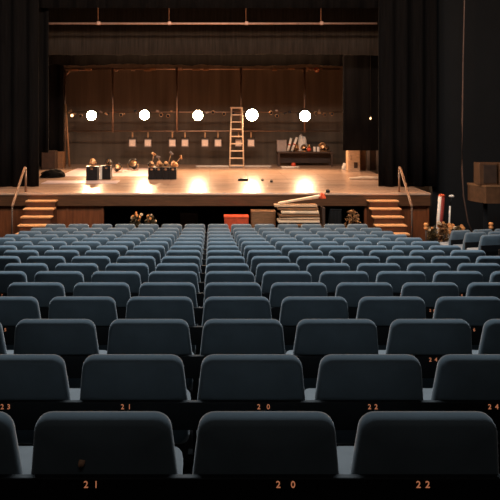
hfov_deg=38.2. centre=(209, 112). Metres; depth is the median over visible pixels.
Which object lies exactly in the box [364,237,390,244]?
seat
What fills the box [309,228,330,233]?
seat
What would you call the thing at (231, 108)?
step ladder
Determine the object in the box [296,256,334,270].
seat
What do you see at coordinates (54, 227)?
seat
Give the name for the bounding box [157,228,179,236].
seat
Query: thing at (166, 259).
seat
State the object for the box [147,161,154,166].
lantern
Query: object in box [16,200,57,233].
stairs
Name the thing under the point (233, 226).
seat
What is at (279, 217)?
board
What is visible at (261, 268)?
seat
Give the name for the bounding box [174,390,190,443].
seat cushion
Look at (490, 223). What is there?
brass post
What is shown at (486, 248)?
rail
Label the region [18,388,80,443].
seat cushion
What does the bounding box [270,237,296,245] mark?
seat
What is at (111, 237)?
seat
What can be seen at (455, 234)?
seat
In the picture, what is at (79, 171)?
mat
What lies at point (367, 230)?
seat
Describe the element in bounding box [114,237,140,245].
seat
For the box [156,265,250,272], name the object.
rail
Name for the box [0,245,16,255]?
seat
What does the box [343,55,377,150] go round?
cloth
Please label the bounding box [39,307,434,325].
rail
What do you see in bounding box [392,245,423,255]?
seat
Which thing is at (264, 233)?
seat
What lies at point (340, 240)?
seat
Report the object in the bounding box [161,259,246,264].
rail
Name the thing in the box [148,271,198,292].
seat
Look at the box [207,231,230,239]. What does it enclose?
seat
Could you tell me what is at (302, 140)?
cloth bundle
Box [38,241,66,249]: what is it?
seat
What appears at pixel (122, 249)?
seat
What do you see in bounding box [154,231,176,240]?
seat
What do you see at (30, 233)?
seat
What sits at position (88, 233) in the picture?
seat
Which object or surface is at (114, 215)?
wall
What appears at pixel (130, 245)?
seat
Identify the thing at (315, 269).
seat
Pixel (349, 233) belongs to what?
seat
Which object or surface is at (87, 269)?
seat
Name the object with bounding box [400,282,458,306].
seat
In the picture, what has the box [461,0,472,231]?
rope
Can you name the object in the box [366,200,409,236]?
stairs
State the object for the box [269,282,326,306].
seat
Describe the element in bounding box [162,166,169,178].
flight case
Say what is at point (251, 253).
seat
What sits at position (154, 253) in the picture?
seat
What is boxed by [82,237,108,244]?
seat
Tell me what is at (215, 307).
seat
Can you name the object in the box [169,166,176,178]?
flight case
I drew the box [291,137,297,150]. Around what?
paper roll
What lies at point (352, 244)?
seat
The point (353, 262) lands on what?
seat
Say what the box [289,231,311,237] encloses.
seat
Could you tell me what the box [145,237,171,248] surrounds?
seat
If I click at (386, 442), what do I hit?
seat
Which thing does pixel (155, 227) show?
seat
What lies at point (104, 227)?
seat
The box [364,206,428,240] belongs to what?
wall
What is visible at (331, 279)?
seat
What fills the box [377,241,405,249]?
seat
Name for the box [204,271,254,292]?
seat
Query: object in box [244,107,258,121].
lamp
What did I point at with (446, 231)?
potted plant
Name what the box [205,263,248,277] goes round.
seat
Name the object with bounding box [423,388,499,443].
seat cushion
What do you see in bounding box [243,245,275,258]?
seat
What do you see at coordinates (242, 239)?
seat
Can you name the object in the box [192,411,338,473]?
seat
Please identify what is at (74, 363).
rail
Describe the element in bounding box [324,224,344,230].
seat
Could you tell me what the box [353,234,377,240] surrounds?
seat
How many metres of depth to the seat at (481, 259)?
8.85 m
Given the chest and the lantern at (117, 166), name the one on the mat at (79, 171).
the lantern at (117, 166)
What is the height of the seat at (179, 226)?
0.779 m
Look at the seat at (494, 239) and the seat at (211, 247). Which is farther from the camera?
the seat at (494, 239)
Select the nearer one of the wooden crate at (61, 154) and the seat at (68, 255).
the seat at (68, 255)
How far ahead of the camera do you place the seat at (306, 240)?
12.74 m
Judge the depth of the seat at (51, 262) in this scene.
8.86 m
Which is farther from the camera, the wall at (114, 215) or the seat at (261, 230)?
the wall at (114, 215)
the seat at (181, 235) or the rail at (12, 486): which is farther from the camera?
the seat at (181, 235)
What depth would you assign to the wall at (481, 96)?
20.25 m
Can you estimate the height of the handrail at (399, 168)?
2.019 m
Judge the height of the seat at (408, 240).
0.779 m
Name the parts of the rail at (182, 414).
number plate, number plate, number plate, number plate, number plate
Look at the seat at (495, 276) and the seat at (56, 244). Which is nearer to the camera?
the seat at (495, 276)
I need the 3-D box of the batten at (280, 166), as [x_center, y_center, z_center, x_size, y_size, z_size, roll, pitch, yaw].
[2.980,2.021,26.817,0.710,0.077,0.080,0,0,0]
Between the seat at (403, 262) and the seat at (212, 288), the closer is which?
the seat at (212, 288)
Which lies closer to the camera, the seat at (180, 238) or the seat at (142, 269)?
the seat at (142, 269)
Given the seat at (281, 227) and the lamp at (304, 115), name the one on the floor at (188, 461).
the seat at (281, 227)
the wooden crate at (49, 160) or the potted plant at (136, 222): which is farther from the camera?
the wooden crate at (49, 160)
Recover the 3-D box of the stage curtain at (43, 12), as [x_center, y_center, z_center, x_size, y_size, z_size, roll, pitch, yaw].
[-4.945,-2.677,20.904,0.560,7.646,0.124,0,0,10]
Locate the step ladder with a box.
[229,107,244,167]
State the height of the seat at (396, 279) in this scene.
0.779 m
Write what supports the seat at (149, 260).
on the floor at (188, 461)
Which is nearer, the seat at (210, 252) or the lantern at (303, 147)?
the seat at (210, 252)
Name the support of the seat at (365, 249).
on the floor at (188, 461)
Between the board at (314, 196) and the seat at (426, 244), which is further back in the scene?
the board at (314, 196)
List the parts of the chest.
lid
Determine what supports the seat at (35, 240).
on the floor at (188, 461)
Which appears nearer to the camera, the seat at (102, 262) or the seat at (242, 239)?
the seat at (102, 262)
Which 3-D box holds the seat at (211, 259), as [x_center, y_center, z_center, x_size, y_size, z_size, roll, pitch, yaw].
[0.195,2.158,9.130,0.523,0.779,0.559,0,0,0]
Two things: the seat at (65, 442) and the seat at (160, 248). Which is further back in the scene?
the seat at (160, 248)
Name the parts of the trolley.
frame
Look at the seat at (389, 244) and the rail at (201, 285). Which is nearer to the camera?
the rail at (201, 285)
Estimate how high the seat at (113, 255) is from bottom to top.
0.779 m
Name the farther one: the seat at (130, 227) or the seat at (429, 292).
the seat at (130, 227)
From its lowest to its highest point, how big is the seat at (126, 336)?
0.779 m
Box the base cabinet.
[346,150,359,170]
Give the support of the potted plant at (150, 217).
on the floor at (188, 461)
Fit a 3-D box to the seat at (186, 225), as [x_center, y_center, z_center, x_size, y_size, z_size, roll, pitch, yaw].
[-0.352,2.982,17.049,0.523,0.779,0.559,0,0,0]
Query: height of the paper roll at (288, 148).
0.528 m
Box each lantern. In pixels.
[89,158,96,165]
[105,159,111,165]
[114,163,121,172]
[128,159,138,170]
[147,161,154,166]
[156,161,162,166]
[171,161,177,166]
[300,144,306,151]
[318,142,325,151]
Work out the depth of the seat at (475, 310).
5.14 m
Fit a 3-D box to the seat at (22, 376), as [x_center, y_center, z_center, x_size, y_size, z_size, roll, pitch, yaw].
[-0.917,1.525,3.610,0.523,0.779,0.559,0,0,0]
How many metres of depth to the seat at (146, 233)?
14.73 m
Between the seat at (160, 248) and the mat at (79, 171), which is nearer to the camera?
the seat at (160, 248)
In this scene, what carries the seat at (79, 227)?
on the floor at (188, 461)
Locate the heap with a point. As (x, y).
(52, 173)
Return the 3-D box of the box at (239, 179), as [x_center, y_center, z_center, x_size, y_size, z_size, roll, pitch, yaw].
[0.998,2.008,21.869,0.300,0.096,0.200,0,0,0]
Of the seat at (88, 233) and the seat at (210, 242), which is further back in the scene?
the seat at (88, 233)
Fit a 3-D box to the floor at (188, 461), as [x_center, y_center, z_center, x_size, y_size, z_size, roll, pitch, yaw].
[0.000,2.859,13.200,18.400,2.285,32.800,0,0,0]
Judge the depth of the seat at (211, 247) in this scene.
10.77 m
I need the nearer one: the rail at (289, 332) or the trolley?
the rail at (289, 332)
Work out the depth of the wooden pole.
27.01 m
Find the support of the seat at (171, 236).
on the floor at (188, 461)
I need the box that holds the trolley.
[279,206,324,227]
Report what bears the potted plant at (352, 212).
on the floor at (188, 461)
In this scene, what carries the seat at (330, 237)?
on the floor at (188, 461)
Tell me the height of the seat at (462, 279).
0.779 m
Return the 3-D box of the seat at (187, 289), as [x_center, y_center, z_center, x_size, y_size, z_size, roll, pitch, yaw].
[-0.361,1.824,6.324,0.523,0.779,0.559,0,0,0]
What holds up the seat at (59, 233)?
on the floor at (188, 461)
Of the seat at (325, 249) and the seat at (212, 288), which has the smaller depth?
the seat at (212, 288)
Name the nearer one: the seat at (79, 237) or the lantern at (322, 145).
the seat at (79, 237)
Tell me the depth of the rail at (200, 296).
6.97 m
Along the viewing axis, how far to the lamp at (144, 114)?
27.16 m
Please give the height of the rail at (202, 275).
0.578 m
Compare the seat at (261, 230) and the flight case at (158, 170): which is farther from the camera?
the flight case at (158, 170)
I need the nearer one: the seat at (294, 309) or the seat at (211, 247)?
the seat at (294, 309)
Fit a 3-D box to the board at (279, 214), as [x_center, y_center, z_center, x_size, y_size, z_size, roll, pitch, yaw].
[2.191,2.516,17.850,1.000,0.050,0.400,0,0,-2]
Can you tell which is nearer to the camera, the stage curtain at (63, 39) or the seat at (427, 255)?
the seat at (427, 255)
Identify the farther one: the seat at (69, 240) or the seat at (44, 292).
the seat at (69, 240)
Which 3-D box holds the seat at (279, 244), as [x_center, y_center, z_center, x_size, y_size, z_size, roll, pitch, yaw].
[1.307,2.490,12.024,0.523,0.779,0.559,0,0,0]
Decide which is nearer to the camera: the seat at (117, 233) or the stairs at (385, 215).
the seat at (117, 233)
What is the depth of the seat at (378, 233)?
14.73 m
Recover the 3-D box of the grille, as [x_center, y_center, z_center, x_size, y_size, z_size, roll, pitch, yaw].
[6.884,1.502,17.698,0.317,0.452,0.020,0,0,0]
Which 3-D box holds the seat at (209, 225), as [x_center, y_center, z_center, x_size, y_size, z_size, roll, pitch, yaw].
[0.191,2.982,17.049,0.523,0.779,0.559,0,0,0]
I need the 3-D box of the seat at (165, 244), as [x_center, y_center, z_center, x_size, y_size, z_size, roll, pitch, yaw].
[-0.917,2.490,12.024,0.523,0.779,0.559,0,0,0]
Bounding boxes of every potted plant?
[130,212,142,227]
[145,214,156,223]
[344,209,360,227]
[427,226,437,240]
[436,221,452,242]
[451,224,464,229]
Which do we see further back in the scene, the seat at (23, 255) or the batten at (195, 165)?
the batten at (195, 165)
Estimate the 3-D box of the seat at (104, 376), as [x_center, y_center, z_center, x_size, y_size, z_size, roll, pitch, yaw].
[-0.361,1.525,3.610,0.523,0.779,0.559,0,0,0]
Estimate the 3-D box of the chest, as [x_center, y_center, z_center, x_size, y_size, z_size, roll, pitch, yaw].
[0.668,3.005,18.345,0.630,0.792,0.410,0,0,0]
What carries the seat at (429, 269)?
on the floor at (188, 461)
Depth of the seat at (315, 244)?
11.75 m
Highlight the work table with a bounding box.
[276,151,332,166]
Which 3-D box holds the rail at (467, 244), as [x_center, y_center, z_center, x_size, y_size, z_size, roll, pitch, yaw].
[6.136,2.999,15.246,1.650,0.578,0.070,0,0,-12]
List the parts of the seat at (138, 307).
backrest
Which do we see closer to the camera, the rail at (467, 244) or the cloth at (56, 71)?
the rail at (467, 244)
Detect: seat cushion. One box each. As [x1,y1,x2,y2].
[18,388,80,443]
[19,446,32,473]
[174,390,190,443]
[175,447,182,473]
[305,388,354,443]
[337,446,353,473]
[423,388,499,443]
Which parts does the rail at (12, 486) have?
number plate, number plate, number plate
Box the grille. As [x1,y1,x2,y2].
[484,165,496,182]
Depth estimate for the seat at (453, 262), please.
8.86 m
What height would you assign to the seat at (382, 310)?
0.779 m
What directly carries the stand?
on the floor at (188, 461)
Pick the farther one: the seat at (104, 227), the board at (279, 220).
the board at (279, 220)
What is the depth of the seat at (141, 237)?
13.73 m
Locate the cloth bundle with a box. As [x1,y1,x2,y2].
[298,134,306,150]
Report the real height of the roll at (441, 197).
1.402 m
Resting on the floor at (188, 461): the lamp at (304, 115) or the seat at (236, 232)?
the seat at (236, 232)
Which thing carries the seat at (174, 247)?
on the floor at (188, 461)
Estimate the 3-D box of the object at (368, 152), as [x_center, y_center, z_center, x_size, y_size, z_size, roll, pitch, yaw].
[5.678,1.606,25.982,0.100,0.900,0.325,0,0,0]
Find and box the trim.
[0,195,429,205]
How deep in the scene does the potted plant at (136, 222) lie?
17.97 m
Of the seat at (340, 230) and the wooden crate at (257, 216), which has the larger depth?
the wooden crate at (257, 216)
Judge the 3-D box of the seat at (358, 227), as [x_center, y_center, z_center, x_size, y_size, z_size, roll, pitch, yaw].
[3.449,2.982,17.049,0.523,0.779,0.559,0,0,0]
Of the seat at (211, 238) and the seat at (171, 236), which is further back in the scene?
the seat at (171, 236)
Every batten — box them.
[195,165,271,166]
[280,166,299,167]
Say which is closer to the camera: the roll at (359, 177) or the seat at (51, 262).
the seat at (51, 262)
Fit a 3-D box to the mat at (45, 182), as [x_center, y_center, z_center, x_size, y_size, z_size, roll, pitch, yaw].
[-3.822,2.051,21.393,2.200,0.008,0.850,0,0,0]
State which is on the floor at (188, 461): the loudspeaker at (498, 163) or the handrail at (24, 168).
the handrail at (24, 168)
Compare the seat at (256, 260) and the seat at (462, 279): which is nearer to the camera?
the seat at (462, 279)
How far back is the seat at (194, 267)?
7.91 m
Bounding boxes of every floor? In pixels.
[0,164,430,194]
[18,206,499,473]
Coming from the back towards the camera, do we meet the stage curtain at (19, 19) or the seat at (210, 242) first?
the stage curtain at (19, 19)
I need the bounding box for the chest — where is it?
[224,214,248,231]
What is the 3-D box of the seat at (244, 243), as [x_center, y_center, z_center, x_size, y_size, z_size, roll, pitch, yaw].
[0.751,2.490,12.024,0.523,0.779,0.559,0,0,0]
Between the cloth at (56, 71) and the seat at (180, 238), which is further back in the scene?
the cloth at (56, 71)
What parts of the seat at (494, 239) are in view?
backrest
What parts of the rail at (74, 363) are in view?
post, number plate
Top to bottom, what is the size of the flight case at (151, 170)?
0.370 m
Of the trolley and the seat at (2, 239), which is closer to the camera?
the seat at (2, 239)
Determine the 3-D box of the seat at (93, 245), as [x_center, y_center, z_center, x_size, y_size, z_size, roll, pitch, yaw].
[-2.029,2.490,12.024,0.523,0.779,0.559,0,0,0]
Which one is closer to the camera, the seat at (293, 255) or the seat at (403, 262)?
the seat at (403, 262)
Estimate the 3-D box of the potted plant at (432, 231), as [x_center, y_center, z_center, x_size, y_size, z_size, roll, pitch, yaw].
[5.381,3.067,17.452,0.351,0.669,0.368,0,0,-30]
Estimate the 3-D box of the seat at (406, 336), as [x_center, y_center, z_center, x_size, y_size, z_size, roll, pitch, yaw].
[1.307,1.614,4.505,0.523,0.779,0.559,0,0,0]
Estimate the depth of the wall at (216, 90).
29.00 m
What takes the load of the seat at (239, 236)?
on the floor at (188, 461)
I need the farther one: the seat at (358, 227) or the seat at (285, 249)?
the seat at (358, 227)
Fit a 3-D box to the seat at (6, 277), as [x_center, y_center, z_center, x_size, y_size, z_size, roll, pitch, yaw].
[-2.029,1.932,7.250,0.523,0.779,0.559,0,0,0]
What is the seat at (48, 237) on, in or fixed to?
on the floor at (188, 461)
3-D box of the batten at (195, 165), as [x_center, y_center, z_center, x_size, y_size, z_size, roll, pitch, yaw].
[0.890,2.021,27.262,2.880,0.077,0.080,0,0,0]
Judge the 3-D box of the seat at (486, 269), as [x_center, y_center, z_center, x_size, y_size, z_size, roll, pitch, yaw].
[2.975,2.049,8.184,0.523,0.779,0.559,0,0,0]
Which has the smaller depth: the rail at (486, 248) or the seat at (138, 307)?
the seat at (138, 307)
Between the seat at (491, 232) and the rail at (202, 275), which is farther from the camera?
the seat at (491, 232)
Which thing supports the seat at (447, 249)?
on the floor at (188, 461)
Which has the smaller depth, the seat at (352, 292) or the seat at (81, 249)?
the seat at (352, 292)
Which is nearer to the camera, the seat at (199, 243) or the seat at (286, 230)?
the seat at (199, 243)
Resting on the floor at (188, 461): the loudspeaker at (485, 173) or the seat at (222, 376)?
the seat at (222, 376)
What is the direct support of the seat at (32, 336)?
on the floor at (188, 461)
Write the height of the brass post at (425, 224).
0.814 m
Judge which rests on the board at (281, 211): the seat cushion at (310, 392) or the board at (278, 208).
the board at (278, 208)
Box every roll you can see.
[287,138,291,150]
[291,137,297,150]
[349,176,377,178]
[435,194,444,241]
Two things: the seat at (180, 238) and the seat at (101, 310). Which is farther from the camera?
the seat at (180, 238)
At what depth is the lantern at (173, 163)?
22.44 m
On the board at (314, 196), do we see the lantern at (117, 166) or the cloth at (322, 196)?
the cloth at (322, 196)
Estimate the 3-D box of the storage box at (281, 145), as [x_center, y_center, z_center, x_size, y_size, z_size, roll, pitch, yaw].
[2.771,1.262,27.900,0.380,0.445,0.360,0,0,0]
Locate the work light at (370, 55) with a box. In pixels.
[370,55,370,119]
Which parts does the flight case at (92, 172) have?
lid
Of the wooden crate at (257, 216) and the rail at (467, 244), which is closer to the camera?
the rail at (467, 244)
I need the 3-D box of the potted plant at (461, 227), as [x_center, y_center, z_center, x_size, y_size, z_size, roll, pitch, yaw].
[6.011,3.039,17.390,0.350,0.725,0.366,0,0,-22]
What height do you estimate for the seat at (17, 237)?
0.779 m
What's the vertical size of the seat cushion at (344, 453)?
0.116 m
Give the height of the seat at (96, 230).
0.779 m
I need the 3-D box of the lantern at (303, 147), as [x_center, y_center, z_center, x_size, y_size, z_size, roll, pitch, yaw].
[3.652,1.347,27.888,0.268,0.276,0.287,0,0,23]
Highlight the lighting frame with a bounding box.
[64,67,342,166]
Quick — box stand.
[448,195,453,241]
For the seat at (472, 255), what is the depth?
9.81 m
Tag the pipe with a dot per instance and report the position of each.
(98, 22)
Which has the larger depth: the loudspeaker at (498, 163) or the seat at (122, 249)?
the loudspeaker at (498, 163)
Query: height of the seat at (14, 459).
0.779 m
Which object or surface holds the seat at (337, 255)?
on the floor at (188, 461)
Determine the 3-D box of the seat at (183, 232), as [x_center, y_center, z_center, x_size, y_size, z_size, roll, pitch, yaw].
[-0.361,2.812,15.009,0.523,0.779,0.559,0,0,0]
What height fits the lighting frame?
8.956 m
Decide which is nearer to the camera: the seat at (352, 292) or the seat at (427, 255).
the seat at (352, 292)
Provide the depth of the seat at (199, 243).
11.75 m
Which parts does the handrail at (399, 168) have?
post, rail, post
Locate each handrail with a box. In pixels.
[11,166,26,233]
[398,166,412,236]
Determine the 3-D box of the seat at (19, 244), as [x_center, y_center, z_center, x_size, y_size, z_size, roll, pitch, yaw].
[-3.141,2.490,12.024,0.523,0.779,0.559,0,0,0]
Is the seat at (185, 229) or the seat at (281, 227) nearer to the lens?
the seat at (185, 229)
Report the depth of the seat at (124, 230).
15.75 m
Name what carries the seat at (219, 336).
on the floor at (188, 461)
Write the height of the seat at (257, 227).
0.779 m
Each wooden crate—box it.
[42,150,57,168]
[58,151,64,167]
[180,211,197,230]
[250,209,275,227]
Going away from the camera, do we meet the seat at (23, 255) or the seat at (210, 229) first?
the seat at (23, 255)
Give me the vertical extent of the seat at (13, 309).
0.779 m
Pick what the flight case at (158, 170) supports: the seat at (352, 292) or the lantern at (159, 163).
the lantern at (159, 163)
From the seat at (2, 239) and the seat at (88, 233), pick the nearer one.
the seat at (2, 239)
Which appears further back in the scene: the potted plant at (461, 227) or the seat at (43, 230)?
the potted plant at (461, 227)
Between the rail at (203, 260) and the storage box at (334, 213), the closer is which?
the rail at (203, 260)
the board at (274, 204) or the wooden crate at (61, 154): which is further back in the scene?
the wooden crate at (61, 154)
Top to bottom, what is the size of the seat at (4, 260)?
0.779 m
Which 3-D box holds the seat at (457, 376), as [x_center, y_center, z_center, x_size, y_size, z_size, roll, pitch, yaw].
[1.307,1.525,3.610,0.523,0.779,0.559,0,0,0]
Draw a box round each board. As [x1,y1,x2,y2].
[273,203,316,206]
[276,207,317,209]
[277,212,319,216]
[277,218,319,222]
[278,195,319,203]
[279,217,319,218]
[280,210,318,213]
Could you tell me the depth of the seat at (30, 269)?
7.91 m
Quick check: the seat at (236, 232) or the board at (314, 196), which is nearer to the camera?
the seat at (236, 232)
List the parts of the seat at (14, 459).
backrest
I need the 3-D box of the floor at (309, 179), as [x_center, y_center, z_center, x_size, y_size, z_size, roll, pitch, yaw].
[-0.860,2.086,23.750,13.080,0.060,10.500,0,0,0]
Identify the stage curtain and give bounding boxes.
[0,0,38,186]
[39,8,48,152]
[49,8,377,55]
[49,54,342,66]
[378,0,436,186]
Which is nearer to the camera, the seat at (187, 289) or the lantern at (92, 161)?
the seat at (187, 289)
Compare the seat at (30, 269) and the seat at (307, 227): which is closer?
the seat at (30, 269)
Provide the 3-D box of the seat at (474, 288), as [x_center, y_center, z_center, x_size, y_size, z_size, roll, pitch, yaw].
[2.419,1.824,6.324,0.523,0.779,0.559,0,0,0]
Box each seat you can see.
[0,237,14,244]
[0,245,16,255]
[0,256,20,270]
[0,271,26,292]
[0,296,40,349]
[0,323,13,353]
[0,354,80,444]
[0,411,32,473]
[3,250,38,262]
[4,234,28,240]
[4,241,32,249]
[4,263,47,281]
[7,282,64,306]
[14,319,106,387]
[18,231,41,236]
[20,237,46,244]
[22,245,53,255]
[26,256,65,270]
[31,228,51,233]
[31,411,182,473]
[33,234,57,240]
[34,271,83,292]
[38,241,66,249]
[44,250,78,262]
[45,224,65,230]
[45,231,68,236]
[48,296,117,350]
[51,237,77,244]
[55,263,98,281]
[56,228,77,233]
[59,245,90,255]
[63,234,86,240]
[68,224,88,230]
[71,256,109,270]
[72,241,100,249]
[73,231,95,236]
[73,282,130,306]
[80,354,190,445]
[81,228,102,233]
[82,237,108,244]
[85,250,119,262]
[91,271,140,292]
[92,224,111,230]
[92,234,115,240]
[96,245,127,255]
[100,231,122,237]
[105,263,148,281]
[106,241,134,249]
[107,228,127,233]
[107,319,193,389]
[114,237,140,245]
[115,224,135,230]
[116,256,155,272]
[121,234,145,241]
[125,296,195,390]
[126,250,160,264]
[127,231,149,237]
[132,228,153,234]
[133,245,165,258]
[138,224,158,231]
[139,282,197,325]
[140,241,168,253]
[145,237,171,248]
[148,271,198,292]
[150,234,174,244]
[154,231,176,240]
[156,263,199,281]
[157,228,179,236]
[161,224,181,232]
[161,256,200,272]
[166,250,201,264]
[170,245,202,258]
[174,241,203,253]
[176,237,203,248]
[179,234,203,244]
[181,231,204,240]
[183,228,204,236]
[185,224,205,232]
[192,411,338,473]
[196,354,304,434]
[199,319,284,379]
[202,296,271,325]
[203,282,261,306]
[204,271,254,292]
[205,256,244,272]
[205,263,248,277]
[206,241,235,253]
[206,245,238,257]
[206,250,241,260]
[207,224,227,232]
[207,228,229,236]
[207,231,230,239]
[207,234,232,241]
[207,237,233,243]
[231,224,251,232]
[233,228,254,236]
[234,231,257,240]
[236,234,261,244]
[238,237,265,248]
[241,241,269,253]
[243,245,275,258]
[246,250,281,264]
[250,256,289,272]
[254,224,274,231]
[255,263,299,281]
[258,228,279,235]
[261,271,311,292]
[262,231,284,239]
[266,234,290,242]
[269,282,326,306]
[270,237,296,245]
[275,241,303,250]
[278,224,297,230]
[279,296,348,353]
[281,245,312,256]
[284,228,305,233]
[286,319,378,390]
[288,250,322,262]
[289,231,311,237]
[295,234,319,240]
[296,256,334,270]
[301,224,320,230]
[302,237,327,244]
[305,354,422,444]
[306,263,349,281]
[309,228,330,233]
[309,241,337,249]
[316,231,338,236]
[318,245,349,255]
[319,271,368,292]
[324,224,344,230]
[324,234,348,240]
[328,250,363,262]
[333,237,359,244]
[335,228,356,233]
[335,282,392,306]
[337,411,498,473]
[341,256,379,270]
[343,231,366,236]
[343,241,371,249]
[347,224,367,230]
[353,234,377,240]
[355,245,386,255]
[356,296,425,349]
[357,263,400,281]
[360,228,381,233]
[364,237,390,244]
[369,250,403,262]
[370,231,393,236]
[376,271,425,292]
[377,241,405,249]
[378,319,471,387]
[382,234,406,240]
[386,256,424,270]
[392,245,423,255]
[395,237,421,244]
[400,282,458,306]
[407,263,450,281]
[409,250,444,262]
[411,241,439,249]
[423,354,499,444]
[429,245,460,255]
[431,256,469,270]
[432,271,482,292]
[433,296,499,349]
[440,230,470,244]
[450,250,485,262]
[456,232,485,249]
[457,263,499,281]
[466,282,499,298]
[467,234,499,255]
[472,319,499,353]
[473,229,491,234]
[476,256,499,264]
[488,231,499,234]
[489,271,499,281]
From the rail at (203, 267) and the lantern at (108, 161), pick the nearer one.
the rail at (203, 267)
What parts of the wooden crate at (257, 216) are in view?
lid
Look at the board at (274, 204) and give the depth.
17.68 m
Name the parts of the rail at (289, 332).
post, number plate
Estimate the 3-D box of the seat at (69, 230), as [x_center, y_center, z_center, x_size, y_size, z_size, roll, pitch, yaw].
[-3.141,2.908,16.024,0.523,0.779,0.559,0,0,0]
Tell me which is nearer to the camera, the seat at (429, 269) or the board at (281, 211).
the seat at (429, 269)
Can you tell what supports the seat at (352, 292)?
on the floor at (188, 461)
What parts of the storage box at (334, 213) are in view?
lid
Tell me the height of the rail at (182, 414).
0.578 m
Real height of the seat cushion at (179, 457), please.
0.116 m
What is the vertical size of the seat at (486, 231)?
0.779 m
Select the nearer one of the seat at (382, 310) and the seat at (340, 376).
the seat at (340, 376)
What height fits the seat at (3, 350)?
0.779 m
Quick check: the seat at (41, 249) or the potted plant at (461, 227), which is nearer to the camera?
the seat at (41, 249)
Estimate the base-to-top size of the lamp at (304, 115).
0.532 m
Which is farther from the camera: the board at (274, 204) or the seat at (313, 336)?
the board at (274, 204)
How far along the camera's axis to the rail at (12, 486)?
2.44 m
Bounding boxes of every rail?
[0,293,465,306]
[0,400,499,429]
[0,474,499,499]
[2,326,482,354]
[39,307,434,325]
[58,355,443,455]
[141,282,261,292]
[149,273,255,281]
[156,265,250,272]
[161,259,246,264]
[451,239,463,244]
[465,242,478,249]
[481,245,499,251]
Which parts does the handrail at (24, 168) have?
post, rail, post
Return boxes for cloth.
[39,64,63,166]
[319,193,325,198]
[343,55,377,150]
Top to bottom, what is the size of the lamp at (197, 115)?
0.486 m
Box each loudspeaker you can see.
[474,162,496,184]
[493,162,499,184]
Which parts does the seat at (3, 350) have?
backrest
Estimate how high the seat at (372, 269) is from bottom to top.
0.779 m
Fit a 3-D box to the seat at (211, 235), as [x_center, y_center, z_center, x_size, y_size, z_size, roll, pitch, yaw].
[0.195,2.709,14.005,0.523,0.779,0.559,0,0,0]
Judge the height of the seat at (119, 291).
0.779 m
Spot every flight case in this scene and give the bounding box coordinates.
[86,166,98,179]
[100,165,111,178]
[148,166,155,178]
[155,166,162,178]
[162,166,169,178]
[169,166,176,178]
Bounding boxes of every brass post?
[424,223,428,240]
[488,222,492,229]
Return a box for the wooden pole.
[64,104,70,166]
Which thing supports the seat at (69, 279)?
on the floor at (188, 461)
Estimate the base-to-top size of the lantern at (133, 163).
0.424 m
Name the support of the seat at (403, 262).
on the floor at (188, 461)
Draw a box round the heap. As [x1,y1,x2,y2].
[40,169,64,177]
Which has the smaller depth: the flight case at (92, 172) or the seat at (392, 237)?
the seat at (392, 237)
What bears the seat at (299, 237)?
on the floor at (188, 461)
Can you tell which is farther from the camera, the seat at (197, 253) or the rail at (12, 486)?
the seat at (197, 253)
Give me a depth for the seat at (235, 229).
15.75 m
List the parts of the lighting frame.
flood light, flood light, flood light, flood light, flood light, flood light, flood light, flood light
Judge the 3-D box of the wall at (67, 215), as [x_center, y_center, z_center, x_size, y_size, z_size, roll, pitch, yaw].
[-5.072,2.897,18.675,4.637,1.008,0.130,0,0,0]
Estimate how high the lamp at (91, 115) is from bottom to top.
0.474 m
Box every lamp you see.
[86,109,97,120]
[139,108,150,120]
[192,109,203,120]
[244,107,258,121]
[298,108,310,121]
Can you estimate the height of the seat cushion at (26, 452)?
0.116 m
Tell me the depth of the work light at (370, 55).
23.90 m
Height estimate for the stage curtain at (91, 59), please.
5.409 m
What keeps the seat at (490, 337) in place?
on the floor at (188, 461)
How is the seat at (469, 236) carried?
on the floor
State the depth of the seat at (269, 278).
6.98 m
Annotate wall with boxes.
[0,206,103,236]
[64,64,429,192]
[105,206,356,229]
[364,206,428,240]
[430,0,499,233]
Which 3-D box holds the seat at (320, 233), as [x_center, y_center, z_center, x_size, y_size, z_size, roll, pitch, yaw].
[2.419,2.812,15.009,0.523,0.779,0.559,0,0,0]
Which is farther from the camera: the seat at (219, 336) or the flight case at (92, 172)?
the flight case at (92, 172)
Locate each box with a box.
[238,178,247,180]
[276,140,286,151]
[328,207,341,223]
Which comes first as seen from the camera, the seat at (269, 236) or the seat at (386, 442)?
the seat at (386, 442)
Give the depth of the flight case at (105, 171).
22.26 m
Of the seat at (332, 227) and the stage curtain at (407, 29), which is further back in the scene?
the stage curtain at (407, 29)
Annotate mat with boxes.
[41,181,118,183]
[65,168,147,175]
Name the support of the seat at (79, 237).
on the floor at (188, 461)
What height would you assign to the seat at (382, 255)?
0.779 m
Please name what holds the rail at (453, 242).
on the floor
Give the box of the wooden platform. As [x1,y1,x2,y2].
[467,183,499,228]
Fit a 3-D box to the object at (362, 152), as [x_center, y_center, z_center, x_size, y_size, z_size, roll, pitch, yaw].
[5.489,1.606,25.982,0.200,0.900,0.325,0,0,0]
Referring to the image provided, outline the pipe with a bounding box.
[49,8,376,24]

